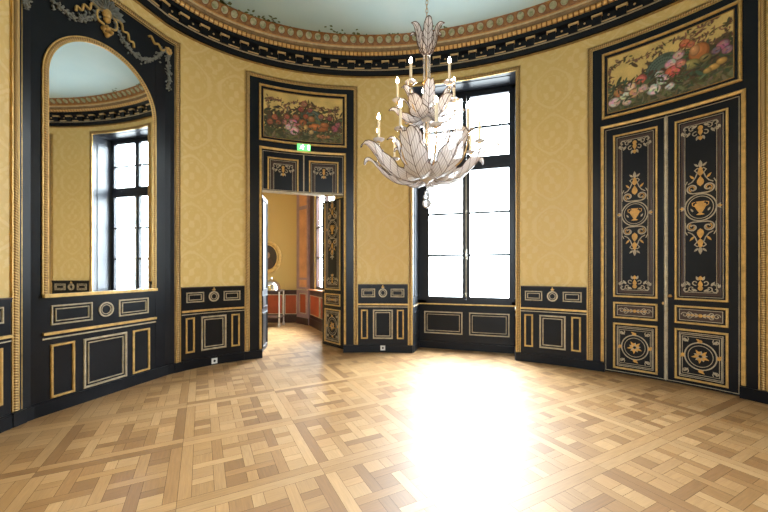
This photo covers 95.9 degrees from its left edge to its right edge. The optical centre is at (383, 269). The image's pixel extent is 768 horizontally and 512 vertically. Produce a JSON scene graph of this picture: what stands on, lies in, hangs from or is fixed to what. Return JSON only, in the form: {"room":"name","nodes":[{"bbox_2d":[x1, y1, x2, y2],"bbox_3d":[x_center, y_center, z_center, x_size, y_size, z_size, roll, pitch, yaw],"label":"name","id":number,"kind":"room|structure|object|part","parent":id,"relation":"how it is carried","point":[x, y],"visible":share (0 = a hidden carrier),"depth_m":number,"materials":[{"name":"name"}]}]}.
{"room":"historic interior","nodes":[
{"label":"historic interior","id":0,"kind":"room"},
{"bbox_2d":[0,0,261,297],"bbox_3d":[-2.800,-1.325,3.542,1.874,5.650,4.871,0,0,-5],"label":"wall","id":1,"kind":"structure","parent":0,"point":[212,81],"depth_m":5.39,"materials":[{"name":"yellow fabric"}]},
{"bbox_2d":[0,298,12,432],"bbox_3d":[-3.422,0.882,2.825,0.123,1.235,0.950,0,0,-19],"label":"wainscot","id":2,"kind":"structure","parent":1,"relation":"attached to","point":[6,417],"depth_m":3.23,"materials":[{"name":"black paint"}]},
{"bbox_3d":[-3.523,0.990,3.138,0.017,0.530,0.134,0,0,-4],"label":"panel moulding","id":3,"kind":"part","parent":2,"relation":"part of","materials":[{"name":"gold metal"}]},
{"bbox_3d":[-3.518,0.422,3.084,0.018,0.155,0.262,0,0,-6],"label":"panel moulding","id":4,"kind":"part","parent":2,"relation":"part of","materials":[{"name":"gold metal"}]},
{"bbox_3d":[-3.413,0.629,2.828,0.103,0.028,0.936,0,0,-19],"label":"dado rail","id":5,"kind":"part","parent":2,"relation":"part of","materials":[{"name":"gold metal"}]},
{"bbox_2d":[10,0,182,427],"bbox_3d":[-3.284,-0.919,4.206,0.095,4.838,1.926,0,0,17],"label":"panelling","id":6,"kind":"object","parent":1,"relation":"attached to","point":[66,352],"visible":0.98,"depth_m":3.87,"materials":[{"name":"black paint"}]},
{"bbox_3d":[-3.447,1.067,3.721,0.016,0.565,0.225,0,0,16],"label":"panel moulding","id":7,"kind":"part","parent":6,"relation":"part of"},
{"bbox_3d":[-3.423,0.480,3.811,0.012,0.138,0.328,0,0,16],"label":"panel moulding","id":8,"kind":"part","parent":6,"relation":"part of","materials":[{"name":"wood"}]},
{"bbox_3d":[-3.423,0.480,3.811,0.020,0.210,0.400,0,0,17],"label":"panel moulding","id":9,"kind":"part","parent":6,"relation":"part of","materials":[{"name":"gold metal"}]},
{"bbox_2d":[21,0,172,90],"bbox_3d":[-3.288,-2.913,4.180,0.051,0.725,1.707,0,0,16],"label":"ornament","id":10,"kind":"object","parent":6,"relation":"attached to","point":[108,9],"visible":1,"depth_m":4.15,"materials":[{"name":"grey paint"}]},
{"bbox_3d":[-3.314,0.666,4.154,0.030,0.028,1.271,0,0,16],"label":"dado rail","id":11,"kind":"part","parent":6,"relation":"part of","materials":[{"name":"gold metal"}]},
{"bbox_2d":[42,36,157,297],"bbox_3d":[-3.308,-1.198,4.152,0.050,2.975,1.280,0,0,16],"label":"arched mirror","id":12,"kind":"object","parent":6,"relation":"attached to","point":[99,114],"visible":1,"depth_m":4.00,"materials":[{"name":"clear mirror"}]},
{"bbox_3d":[-3.323,1.067,4.149,0.026,0.565,0.495,0,0,17],"label":"panel moulding","id":13,"kind":"part","parent":6,"relation":"part of","materials":[{"name":"gold metal"}]},
{"bbox_3d":[-3.325,1.067,4.149,0.012,0.475,0.405,0,0,16],"label":"panel moulding","id":14,"kind":"part","parent":6,"relation":"part of","materials":[{"name":"gold metal"}]},
{"bbox_3d":[-3.228,0.480,4.481,0.012,0.138,0.323,0,0,16],"label":"panel moulding","id":15,"kind":"part","parent":6,"relation":"part of","materials":[{"name":"gold metal"}]},
{"bbox_3d":[-3.228,0.480,4.480,0.020,0.210,0.395,0,0,17],"label":"panel moulding","id":16,"kind":"part","parent":6,"relation":"part of","materials":[{"name":"gold metal"}]},
{"bbox_3d":[-3.200,1.067,4.572,0.016,0.565,0.237,0,0,16],"label":"panel moulding","id":17,"kind":"part","parent":6,"relation":"part of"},
{"bbox_2d":[181,286,244,370],"bbox_3d":[-2.671,0.882,5.453,0.938,1.235,0.091,0,0,-44],"label":"wainscot","id":18,"kind":"structure","parent":1,"relation":"attached to","point":[212,317],"depth_m":5.45,"materials":[{"name":"black paint"}]},
{"bbox_3d":[-2.913,0.990,5.208,0.017,0.530,0.131,0,0,37],"label":"panel moulding","id":19,"kind":"part","parent":18,"relation":"part of","materials":[{"name":"gold metal"}]},
{"bbox_3d":[-2.868,0.422,5.266,0.104,0.155,0.241,0,0,17],"label":"panel moulding","id":20,"kind":"part","parent":18,"relation":"part of","materials":[{"name":"gold metal"}]},
{"bbox_3d":[-2.870,0.422,5.267,0.012,0.089,0.190,0,0,39],"label":"panel moulding","id":21,"kind":"part","parent":18,"relation":"part of","materials":[{"name":"gold metal"}]},
{"bbox_3d":[-2.680,0.990,5.462,0.191,0.530,0.331,0,0,17],"label":"panel moulding","id":22,"kind":"part","parent":18,"relation":"part of","materials":[{"name":"gold metal"}]},
{"bbox_3d":[-2.664,0.629,5.446,0.930,0.028,0.071,0,0,-44],"label":"dado rail","id":23,"kind":"part","parent":18,"relation":"part of","materials":[{"name":"gold metal"}]},
{"bbox_3d":[-2.683,0.990,5.465,0.285,0.440,0.016,0,0,-44],"label":"panel moulding","id":24,"kind":"part","parent":18,"relation":"part of","materials":[{"name":"gold metal"}]},
{"bbox_3d":[-2.475,0.422,5.642,0.157,0.155,0.213,0,0,17],"label":"panel moulding","id":25,"kind":"part","parent":18,"relation":"part of","materials":[{"name":"gold metal"}]},
{"bbox_3d":[-2.431,0.990,5.673,0.131,0.530,0.017,0,0,-36],"label":"panel moulding","id":26,"kind":"part","parent":18,"relation":"part of","materials":[{"name":"gold metal"}]},
{"bbox_2d":[262,192,341,290],"bbox_3d":[-2.845,-0.650,9.042,6.723,4.300,2.026,0,0,30],"label":"wall","id":27,"kind":"structure","parent":0,"point":[282,208],"depth_m":9.80,"materials":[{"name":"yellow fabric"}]},
{"bbox_2d":[268,241,281,273],"bbox_3d":[-3.280,-0.345,9.772,0.760,0.921,0.055,0,0,0],"label":"picture","id":28,"kind":"object","parent":27,"relation":"attached to","point":[274,253],"visible":0.43,"depth_m":9.77,"materials":[{"name":"brown"}]},
{"bbox_2d":[268,290,296,322],"bbox_3d":[-4.210,1.038,9.780,3.580,0.925,0.040,0,0,0],"label":"wainscot","id":29,"kind":"structure","parent":27,"relation":"attached to","point":[290,296],"depth_m":9.77,"materials":[{"name":"red paint"}]},
{"bbox_3d":[-3.275,0.980,9.777,0.790,0.520,0.006,0,0,0],"label":"red panel","id":30,"kind":"part","parent":29,"relation":"part of","materials":[{"name":"red paint"}]},
{"bbox_3d":[-3.275,0.980,9.772,0.830,0.560,0.015,0,0,0],"label":"panel moulding","id":31,"kind":"part","parent":29,"relation":"part of","materials":[{"name":"wood"}]},
{"bbox_3d":[-2.630,0.980,9.777,0.300,0.520,0.006,0,0,0],"label":"red panel","id":32,"kind":"part","parent":29,"relation":"part of","materials":[{"name":"red wood"}]},
{"bbox_3d":[-2.630,0.980,9.772,0.340,0.560,0.015,0,0,0],"label":"panel moulding","id":33,"kind":"part","parent":29,"relation":"part of","materials":[{"name":"wood"}]},
{"bbox_2d":[296,195,309,324],"bbox_3d":[-2.239,-0.650,9.557,0.080,4.300,0.601,0,0,-44],"label":"pilaster","id":34,"kind":"object","parent":27,"relation":"attached to","point":[303,201],"visible":0.91,"depth_m":9.48,"materials":[{"name":"paint"}]},
{"bbox_3d":[-2.260,0.873,9.536,0.020,0.675,0.601,0,0,-44],"label":"panel moulding","id":35,"kind":"part","parent":34,"relation":"part of","materials":[{"name":"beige wood"}]},
{"bbox_3d":[-2.228,0.930,9.511,0.008,0.500,0.281,0,0,-44],"label":"red panel","id":36,"kind":"part","parent":34,"relation":"part of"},
{"bbox_3d":[-2.228,-1.110,9.511,0.008,3.180,0.361,0,0,-44],"label":"orange panel","id":37,"kind":"part","parent":34,"relation":"part of","materials":[{"name":"stone"}]},
{"bbox_2d":[308,196,321,331],"bbox_3d":[-1.302,-0.650,7.981,0.060,4.300,3.109,0,0,-28],"label":"window surround","id":38,"kind":"structure","parent":27,"relation":"attached to","point":[315,296],"depth_m":9.03,"materials":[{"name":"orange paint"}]},
{"bbox_3d":[-1.784,0.940,8.907,0.008,0.480,0.780,0,0,-28],"label":"red panel","id":39,"kind":"part","parent":38,"relation":"part of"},
{"bbox_3d":[-1.787,0.940,8.905,0.016,0.530,0.830,0,0,-28],"label":"panel moulding","id":40,"kind":"part","parent":38,"relation":"part of","materials":[{"name":"wood"}]},
{"bbox_2d":[316,196,328,289],"bbox_3d":[-1.379,-0.990,8.369,0.095,3.020,1.550,0,0,-28],"label":"window","id":41,"kind":"structure","parent":27,"relation":"in","point":[318,227],"depth_m":8.98,"materials":[{"name":"white paint"}]},
{"bbox_2d":[218,0,548,34],"bbox_3d":[0.633,-4.093,3.443,8.453,0.134,5.761,0,0,17],"label":"ceiling","id":42,"kind":"structure","parent":0,"point":[359,17],"depth_m":5.43,"materials":[{"name":"green paint"}]},
{"bbox_2d":[360,0,499,207],"bbox_3d":[0.421,-2.325,3.400,1.273,3.442,1.273,0,0,-45],"label":"chandelier","id":43,"kind":"object","parent":42,"relation":"hanging from","point":[420,169],"visible":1,"depth_m":3.19,"materials":[{"name":"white glass"}]},
{"bbox_2d":[377,114,379,136],"bbox_3d":[-0.049,-1.335,3.229,0.032,0.251,0.032,0,0,17],"label":"candle","id":44,"kind":"object","parent":43,"relation":"on","point":[378,116],"depth_m":3.22,"materials":[{"name":"brown wax"}]},
{"bbox_3d":[0.101,-1.008,3.272,0.527,0.313,0.462,0,0,17],"label":"glass","id":45,"kind":"part","parent":43,"relation":"part of","materials":[{"name":"clear glass"}]},
{"bbox_3d":[0.091,-1.008,3.530,0.648,0.313,0.275,0,0,17],"label":"glass","id":46,"kind":"part","parent":43,"relation":"part of","materials":[{"name":"clear glass"}]},
{"bbox_2d":[393,141,395,156],"bbox_3d":[0.113,-1.335,3.794,0.032,0.251,0.032,0,0,17],"label":"candle","id":47,"kind":"object","parent":43,"relation":"on","point":[394,145],"depth_m":3.78,"materials":[{"name":"beige wax"}]},
{"bbox_3d":[0.218,-1.097,3.361,0.336,0.338,0.226,0,0,17],"label":"glass","id":48,"kind":"part","parent":43,"relation":"part of","materials":[{"name":"clear glass"}]},
{"bbox_2d":[396,77,398,96],"bbox_3d":[0.136,-1.825,3.493,0.032,0.241,0.032,0,0,17],"label":"candle","id":49,"kind":"object","parent":43,"relation":"on","point":[397,80],"depth_m":3.48,"materials":[{"name":"brown wax"}]},
{"bbox_2d":[399,100,401,125],"bbox_3d":[0.141,-1.335,2.985,0.032,0.251,0.032,0,0,17],"label":"candle","id":50,"kind":"object","parent":43,"relation":"on","point":[400,103],"depth_m":2.98,"materials":[{"name":"beige wax"}]},
{"bbox_3d":[0.223,-1.512,3.410,0.329,0.133,0.192,0,0,17],"label":"glass","id":51,"kind":"part","parent":43,"relation":"part of","materials":[{"name":"glass"}]},
{"bbox_3d":[0.281,-1.622,3.322,0.261,0.227,0.134,0,0,-21],"label":"glass","id":52,"kind":"part","parent":43,"relation":"part of","materials":[{"name":"glass"}]},
{"bbox_2d":[409,57,412,78],"bbox_3d":[0.245,-1.825,3.157,0.032,0.241,0.032,0,0,17],"label":"candle","id":53,"kind":"object","parent":43,"relation":"on","point":[410,60],"depth_m":3.15,"materials":[{"name":"brown wax"}]},
{"bbox_3d":[0.323,-1.512,3.575,0.184,0.133,0.338,0,0,-21],"label":"glass","id":54,"kind":"part","parent":43,"relation":"part of","materials":[{"name":"glass"}]},
{"bbox_3d":[0.291,-1.008,3.070,0.275,0.313,0.648,0,0,17],"label":"glass","id":55,"kind":"part","parent":43,"relation":"part of","materials":[{"name":"clear glass"}]},
{"bbox_3d":[0.280,-1.008,3.725,0.274,0.313,0.649,0,0,-27],"label":"glass","id":56,"kind":"part","parent":43,"relation":"part of","materials":[{"name":"clear glass"}]},
{"bbox_3d":[0.326,-1.512,3.224,0.188,0.133,0.335,0,0,17],"label":"glass","id":57,"kind":"part","parent":43,"relation":"part of","materials":[{"name":"glass"}]},
{"bbox_3d":[0.343,-2.235,3.353,0.131,0.270,0.137,0,0,17],"label":"glass","id":58,"kind":"part","parent":43,"relation":"part of","materials":[{"name":"glass"}]},
{"bbox_3d":[0.334,-1.097,3.208,0.166,0.338,0.380,0,0,17],"label":"glass","id":59,"kind":"part","parent":43,"relation":"part of","materials":[{"name":"glass"}]},
{"bbox_3d":[0.394,-1.550,3.394,0.018,1.100,0.018,0,0,-5],"label":"glass rod","id":60,"kind":"part","parent":43,"relation":"part of","materials":[{"name":"clear glass"}]},
{"bbox_3d":[0.421,-1.670,3.400,0.040,1.540,0.040,0,0,17],"label":"stem","id":61,"kind":"part","parent":43,"relation":"part of","materials":[{"name":"gold metal"}]},
{"bbox_3d":[0.415,-2.235,3.303,0.110,0.270,0.158,0,0,17],"label":"glass","id":62,"kind":"part","parent":43,"relation":"part of","materials":[{"name":"glass"}]},
{"bbox_3d":[0.426,-1.550,3.372,0.018,1.100,0.018,0,0,-5],"label":"glass rod","id":63,"kind":"part","parent":43,"relation":"part of","materials":[{"name":"clear glass"}]},
{"bbox_3d":[0.412,-1.622,3.242,0.140,0.227,0.254,0,0,17],"label":"glass","id":64,"kind":"part","parent":43,"relation":"part of","materials":[{"name":"glass"}]},
{"bbox_3d":[0.449,-1.550,3.405,0.018,1.100,0.018,0,0,40],"label":"glass rod","id":65,"kind":"part","parent":43,"relation":"part of","materials":[{"name":"clear glass"}]},
{"bbox_3d":[0.551,-1.008,3.730,0.275,0.313,0.648,0,0,17],"label":"glass","id":66,"kind":"part","parent":43,"relation":"part of","materials":[{"name":"clear glass"}]},
{"bbox_3d":[0.431,-1.044,3.120,0.012,0.258,0.462,0,0,-2],"label":"arm","id":67,"kind":"part","parent":43,"relation":"part of","materials":[{"name":"gold metal"}]},
{"bbox_3d":[0.509,-2.235,3.354,0.159,0.270,0.111,0,0,17],"label":"glass","id":68,"kind":"part","parent":43,"relation":"part of","materials":[{"name":"glass"}]},
{"bbox_2d":[434,96,437,121],"bbox_3d":[0.438,-1.335,2.900,0.032,0.251,0.032,0,0,17],"label":"candle","id":69,"kind":"object","parent":43,"relation":"on","point":[436,98],"depth_m":2.89,"materials":[{"name":"brown wax"}]},
{"bbox_3d":[0.519,-1.512,3.225,0.184,0.133,0.338,0,0,-21],"label":"glass","id":70,"kind":"part","parent":43,"relation":"part of","materials":[{"name":"glass"}]},
{"bbox_3d":[0.517,-1.097,3.212,0.164,0.339,0.381,0,0,-32],"label":"glass","id":71,"kind":"part","parent":43,"relation":"part of","materials":[{"name":"clear glass"}]},
{"bbox_3d":[0.619,-1.512,3.390,0.329,0.133,0.192,0,0,17],"label":"glass","id":72,"kind":"part","parent":43,"relation":"part of","materials":[{"name":"glass"}]},
{"bbox_2d":[448,56,450,78],"bbox_3d":[0.597,-1.825,3.157,0.032,0.241,0.032,0,0,17],"label":"candle","id":73,"kind":"object","parent":43,"relation":"on","point":[449,59],"depth_m":3.15,"materials":[{"name":"brown wax"}]},
{"bbox_3d":[0.549,-1.008,3.079,0.462,0.313,0.527,0,0,17],"label":"glass","id":74,"kind":"part","parent":43,"relation":"part of","materials":[{"name":"clear glass"}]},
{"bbox_3d":[0.747,-1.008,3.541,0.649,0.313,0.274,0,0,-27],"label":"glass","id":75,"kind":"part","parent":43,"relation":"part of","materials":[{"name":"clear glass"}]},
{"bbox_3d":[0.593,-1.044,3.179,0.012,0.258,0.462,0,0,-38],"label":"arm","id":76,"kind":"part","parent":43,"relation":"part of","materials":[{"name":"gold metal"}]},
{"bbox_3d":[0.751,-1.008,3.269,0.648,0.313,0.275,0,0,17],"label":"glass","id":77,"kind":"part","parent":43,"relation":"part of","materials":[{"name":"clear glass"}]},
{"bbox_2d":[466,102,469,126],"bbox_3d":[0.729,-1.335,3.006,0.032,0.251,0.032,0,0,17],"label":"candle","id":78,"kind":"object","parent":43,"relation":"on","point":[467,105],"depth_m":2.99,"materials":[{"name":"beige wax"}]},
{"bbox_2d":[469,132,471,149],"bbox_3d":[0.891,-1.335,3.571,0.032,0.251,0.032,0,0,17],"label":"candle","id":79,"kind":"object","parent":43,"relation":"on","point":[470,140],"depth_m":3.56,"materials":[{"name":"beige wax"}]},
{"bbox_2d":[478,115,480,138],"bbox_3d":[0.902,-1.335,3.262,0.032,0.251,0.032,0,0,17],"label":"candle","id":80,"kind":"object","parent":43,"relation":"on","point":[479,118],"depth_m":3.25,"materials":[{"name":"beige wax"}]},
{"bbox_2d":[0,323,767,511],"bbox_3d":[-0.737,1.502,5.132,9.418,0.004,14.128,0,0,-28],"label":"floor","id":81,"kind":"structure","parent":0,"point":[308,424],"depth_m":2.99,"materials":[{"name":"brown wood"}]},
{"bbox_2d":[268,289,284,326],"bbox_3d":[-2.980,1.020,9.180,0.580,0.960,0.499,0,0,0],"label":"console table","id":82,"kind":"object","parent":81,"relation":"on","point":[278,316],"visible":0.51,"depth_m":8.96,"materials":[{"name":"silver metal"}]},
{"bbox_2d":[268,277,280,290],"bbox_3d":[-2.980,0.370,9.180,0.490,0.340,0.490,0,0,17],"label":"dome cover","id":83,"kind":"object","parent":82,"relation":"on","point":[272,284],"visible":0.73,"depth_m":9.03,"materials":[{"name":"silver metal"}]},
{"bbox_2d":[268,315,284,317],"bbox_3d":[-2.980,1.248,9.180,0.580,0.025,0.460,0,0,0],"label":"shelf","id":84,"kind":"object","parent":82,"relation":"attached to","point":[269,316],"depth_m":9.12,"materials":[{"name":"brown wood"}]},
{"bbox_3d":[-2.720,0.985,8.980,0.042,0.830,0.044,0,0,17],"label":"leg","id":85,"kind":"part","parent":82,"relation":"part of","materials":[{"name":"silver metal"}]},
{"bbox_2d":[262,60,515,344],"bbox_3d":[0.060,-1.325,6.138,4.409,5.650,0.615,0,0,2],"label":"wall","id":86,"kind":"structure","parent":0,"point":[382,202],"depth_m":6.30,"materials":[{"name":"yellow fabric"}]},
{"bbox_2d":[244,69,357,359],"bbox_3d":[-1.411,-0.917,6.079,1.944,4.835,0.168,0,0,-16],"label":"door surround","id":87,"kind":"object","parent":86,"relation":"attached to","point":[254,146],"visible":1,"depth_m":5.96,"materials":[{"name":"black paint"}]},
{"bbox_2d":[262,149,342,351],"bbox_3d":[-1.517,-0.306,6.488,1.537,3.588,0.858,0,0,-14],"label":"door","id":88,"kind":"structure","parent":87,"relation":"attached to","point":[291,173],"depth_m":6.34,"materials":[{"name":"black paint"}]},
{"bbox_3d":[-2.209,0.065,6.427,0.020,2.690,0.466,0,0,-9],"label":"panel moulding","id":89,"kind":"part","parent":88,"relation":"part of","materials":[{"name":"black paint"}]},
{"bbox_3d":[-1.759,-1.663,6.042,0.523,0.565,0.025,0,0,-21],"label":"panel moulding","id":90,"kind":"part","parent":88,"relation":"part of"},
{"bbox_3d":[-1.082,-1.663,6.225,0.524,0.565,0.024,0,0,-10],"label":"panel moulding","id":91,"kind":"part","parent":88,"relation":"part of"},
{"bbox_3d":[-1.007,1.095,6.713,0.016,0.660,0.524,0,0,-43],"label":"panel moulding","id":92,"kind":"part","parent":88,"relation":"part of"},
{"bbox_3d":[-1.007,0.583,6.713,0.016,0.235,0.524,0,0,-43],"label":"panel moulding","id":93,"kind":"part","parent":88,"relation":"part of","materials":[{"name":"gold metal"}]},
{"bbox_3d":[-1.007,-0.463,6.713,0.016,1.715,0.524,0,0,-43],"label":"panel moulding","id":94,"kind":"part","parent":88,"relation":"part of","materials":[{"name":"black wood"}]},
{"bbox_3d":[-1.412,-0.377,6.104,1.484,3.454,0.098,0,0,-15],"label":"gilt moulding","id":95,"kind":"part","parent":87,"relation":"part of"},
{"bbox_2d":[259,83,346,147],"bbox_3d":[-1.407,-2.685,6.103,1.498,0.960,0.111,0,0,-15],"label":"painting","id":96,"kind":"object","parent":87,"relation":"attached to","point":[287,116],"visible":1,"depth_m":6.13,"materials":[{"name":"paint"}]},
{"bbox_2d":[297,144,309,150],"bbox_3d":[-1.413,-2.152,6.104,0.228,0.105,0.041,0,0,-15],"label":"exit sign","id":97,"kind":"object","parent":87,"relation":"attached to","point":[302,147],"visible":1,"depth_m":6.09,"materials":[{"name":"green plastic"}]},
{"bbox_2d":[358,284,407,352],"bbox_3d":[-0.021,0.882,6.269,0.907,1.235,0.061,0,0,3],"label":"wainscot","id":98,"kind":"structure","parent":86,"relation":"attached to","point":[382,308],"depth_m":6.27,"materials":[{"name":"black paint"}]},
{"bbox_3d":[-0.355,0.990,6.276,0.127,0.530,0.016,0,0,-1],"label":"panel moulding","id":99,"kind":"part","parent":98,"relation":"part of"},
{"bbox_3d":[-0.285,0.422,6.279,0.239,0.155,0.085,0,0,17],"label":"panel moulding","id":100,"kind":"part","parent":98,"relation":"part of","materials":[{"name":"gold metal"}]},
{"bbox_3d":[-0.021,0.990,6.272,0.272,0.440,0.013,0,0,3],"label":"panel moulding","id":101,"kind":"part","parent":98,"relation":"part of","materials":[{"name":"wood"}]},
{"bbox_3d":[-0.021,0.990,6.270,0.352,0.530,0.105,0,0,17],"label":"panel moulding","id":102,"kind":"part","parent":98,"relation":"part of","materials":[{"name":"gold metal"}]},
{"bbox_3d":[-0.021,0.629,6.259,0.903,0.028,0.041,0,0,3],"label":"dado rail","id":103,"kind":"part","parent":98,"relation":"part of","materials":[{"name":"gold metal"}]},
{"bbox_3d":[0.242,0.422,6.254,0.245,0.155,0.062,0,0,17],"label":"panel moulding","id":104,"kind":"part","parent":98,"relation":"part of","materials":[{"name":"gold metal"}]},
{"bbox_3d":[0.294,0.990,6.247,0.127,0.530,0.016,0,0,6],"label":"panel moulding","id":105,"kind":"part","parent":98,"relation":"part of","materials":[{"name":"gold metal"}]},
{"bbox_2d":[133,0,683,77],"bbox_3d":[0.634,-3.761,3.443,8.047,0.552,5.435,0,0,17],"label":"crown molding","id":106,"kind":"structure","parent":86,"relation":"attached to","point":[549,25],"depth_m":5.68,"materials":[{"name":"gold paint"}]},
{"bbox_3d":[0.634,-3.824,3.443,8.047,0.043,5.435,0,0,17],"label":"gilded egg moulding","id":107,"kind":"part","parent":106,"relation":"part of","materials":[{"name":"gold metal"}]},
{"bbox_2d":[408,65,520,360],"bbox_3d":[1.449,-0.950,6.243,2.021,4.900,0.656,0,0,17],"label":"window surround","id":108,"kind":"object","parent":86,"relation":"in","point":[509,76],"depth_m":6.01,"materials":[{"name":"black paint"}]},
{"bbox_3d":[0.553,-0.900,6.552,0.126,4.800,0.602,0,0,17],"label":"reveal panel","id":109,"kind":"part","parent":108,"relation":"part of","materials":[{"name":"black paint"}]},
{"bbox_3d":[0.619,-0.950,6.541,0.012,4.300,0.381,0,0,18],"label":"reveal moulding","id":110,"kind":"part","parent":108,"relation":"part of","materials":[{"name":"black paint"}]},
{"bbox_3d":[1.440,-3.294,6.232,1.570,0.012,0.280,0,0,17],"label":"soffit moulding","id":111,"kind":"part","parent":108,"relation":"part of","materials":[{"name":"black paint"}]},
{"bbox_2d":[418,85,515,304],"bbox_3d":[1.508,-1.330,6.430,1.770,3.940,0.181,0,0,17],"label":"window","id":112,"kind":"structure","parent":108,"relation":"attached to","point":[501,161],"depth_m":6.41,"materials":[{"name":"paint"}]},
{"bbox_2d":[431,95,465,160],"bbox_3d":[1.180,-2.630,6.569,0.742,1.210,0.072,0,0,17],"label":"light","id":113,"kind":"object","parent":112,"relation":"attached to","point":[462,97],"depth_m":6.44,"materials":[{"name":"white glass"}]},
{"bbox_3d":[1.518,-0.640,6.377,0.038,2.320,0.091,0,0,-1],"label":"espagnolette handle","id":114,"kind":"part","parent":112,"relation":"part of","materials":[{"name":"gold metal"}]},
{"bbox_2d":[466,89,511,159],"bbox_3d":[1.915,-2.630,6.338,0.790,1.210,0.072,0,0,17],"label":"light","id":115,"kind":"object","parent":112,"relation":"attached to","point":[492,92],"depth_m":6.27,"materials":[{"name":"white glass"}]},
{"bbox_3d":[2.283,-0.950,6.011,0.012,4.300,0.358,0,0,20],"label":"reveal moulding","id":116,"kind":"part","parent":108,"relation":"part of","materials":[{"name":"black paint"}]},
{"bbox_2d":[418,303,515,353],"bbox_3d":[1.522,1.070,6.473,1.770,0.860,0.170,0,0,17],"label":"wainscot","id":117,"kind":"structure","parent":86,"relation":"attached to","point":[467,327],"depth_m":6.42,"materials":[{"name":"black paint"}]},
{"bbox_3d":[1.118,1.005,6.556,0.720,0.420,0.014,0,0,17],"label":"panel moulding","id":118,"kind":"part","parent":117,"relation":"part of","materials":[{"name":"gold metal"}]},
{"bbox_3d":[1.118,1.005,6.558,0.620,0.320,0.010,0,0,17],"label":"panel moulding","id":119,"kind":"part","parent":117,"relation":"part of","materials":[{"name":"wood"}]},
{"bbox_3d":[1.913,1.005,6.309,0.605,0.320,0.010,0,0,17],"label":"panel moulding","id":120,"kind":"part","parent":117,"relation":"part of","materials":[{"name":"gold metal"}]},
{"bbox_3d":[1.912,1.005,6.307,0.705,0.420,0.014,0,0,17],"label":"panel moulding","id":121,"kind":"part","parent":117,"relation":"part of","materials":[{"name":"gold metal"}]},
{"bbox_2d":[521,286,586,368],"bbox_3d":[2.657,0.882,5.466,0.942,1.235,0.062,0,0,31],"label":"wainscot","id":122,"kind":"structure","parent":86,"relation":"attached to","point":[553,318],"depth_m":5.46,"materials":[{"name":"black paint"}]},
{"bbox_3d":[2.354,0.990,5.636,0.132,0.530,0.016,0,0,27],"label":"panel moulding","id":123,"kind":"part","parent":122,"relation":"part of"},
{"bbox_3d":[2.420,0.422,5.603,0.255,0.155,0.057,0,0,17],"label":"panel moulding","id":124,"kind":"part","parent":122,"relation":"part of","materials":[{"name":"gold metal"}]},
{"bbox_3d":[2.659,0.990,5.470,0.286,0.440,0.014,0,0,31],"label":"panel moulding","id":125,"kind":"part","parent":122,"relation":"part of","materials":[{"name":"gold metal"}]},
{"bbox_3d":[2.658,0.990,5.466,0.368,0.530,0.099,0,0,17],"label":"panel moulding","id":126,"kind":"part","parent":122,"relation":"part of","materials":[{"name":"gold metal"}]},
{"bbox_3d":[2.652,0.629,5.457,0.938,0.028,0.042,0,0,31],"label":"dado rail","id":127,"kind":"part","parent":122,"relation":"part of","materials":[{"name":"gold metal"}]},
{"bbox_3d":[2.893,0.422,5.325,0.191,0.089,0.011,0,0,33],"label":"panel moulding","id":128,"kind":"part","parent":122,"relation":"part of","materials":[{"name":"gold metal"}]},
{"bbox_3d":[2.892,0.422,5.324,0.250,0.155,0.082,0,0,17],"label":"panel moulding","id":129,"kind":"part","parent":122,"relation":"part of","materials":[{"name":"gold metal"}]},
{"bbox_3d":[2.936,0.990,5.293,0.132,0.530,0.016,0,0,34],"label":"panel moulding","id":130,"kind":"part","parent":122,"relation":"part of","materials":[{"name":"gold metal"}]},
{"bbox_2d":[516,0,707,286],"bbox_3d":[3.233,-1.325,2.820,3.021,5.650,5.717,0,0,10],"label":"wall","id":131,"kind":"structure","parent":0,"point":[553,82],"depth_m":5.47,"materials":[{"name":"yellow fabric"}]},
{"bbox_2d":[586,0,767,403],"bbox_3d":[3.708,-0.917,4.575,0.150,4.835,1.858,0,0,-42],"label":"door surround","id":132,"kind":"object","parent":131,"relation":"attached to","point":[753,87],"visible":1,"depth_m":4.03,"materials":[{"name":"black paint"}]},
{"bbox_2d":[602,0,741,119],"bbox_3d":[3.718,-2.685,4.591,0.102,0.960,1.441,0,0,-42],"label":"painting","id":133,"kind":"object","parent":132,"relation":"attached to","point":[703,54],"visible":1,"depth_m":4.53,"materials":[{"name":"paint"}]},
{"bbox_2d":[605,94,739,395],"bbox_3d":[3.795,-0.310,4.647,0.205,3.620,1.442,0,0,-42],"label":"door","id":134,"kind":"structure","parent":132,"relation":"attached to","point":[672,180],"depth_m":4.57,"materials":[{"name":"black paint"}]},
{"bbox_3d":[3.515,1.095,4.857,0.510,0.660,0.023,0,0,43],"label":"panel moulding","id":135,"kind":"part","parent":134,"relation":"part of","materials":[{"name":"black wood"}]},
{"bbox_3d":[3.515,0.583,4.857,0.510,0.235,0.023,0,0,43],"label":"panel moulding","id":136,"kind":"part","parent":134,"relation":"part of","materials":[{"name":"gold metal"}]},
{"bbox_3d":[3.515,-0.775,4.857,0.510,2.340,0.023,0,0,43],"label":"panel moulding","id":137,"kind":"part","parent":134,"relation":"part of","materials":[{"name":"black wood"}]},
{"bbox_3d":[3.977,1.095,4.354,0.024,0.660,0.510,0,0,-38],"label":"panel moulding","id":138,"kind":"part","parent":134,"relation":"part of","materials":[{"name":"black wood"}]},
{"bbox_3d":[3.977,0.583,4.354,0.024,0.235,0.510,0,0,-38],"label":"panel moulding","id":139,"kind":"part","parent":134,"relation":"part of","materials":[{"name":"gold metal"}]},
{"bbox_3d":[3.977,-0.775,4.354,0.024,2.340,0.510,0,0,-38],"label":"panel moulding","id":140,"kind":"part","parent":134,"relation":"part of","materials":[{"name":"black wood"}]},
{"bbox_3d":[3.723,-0.377,4.585,0.095,3.454,1.486,0,0,-42],"label":"gilt moulding","id":141,"kind":"part","parent":132,"relation":"part of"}
]}

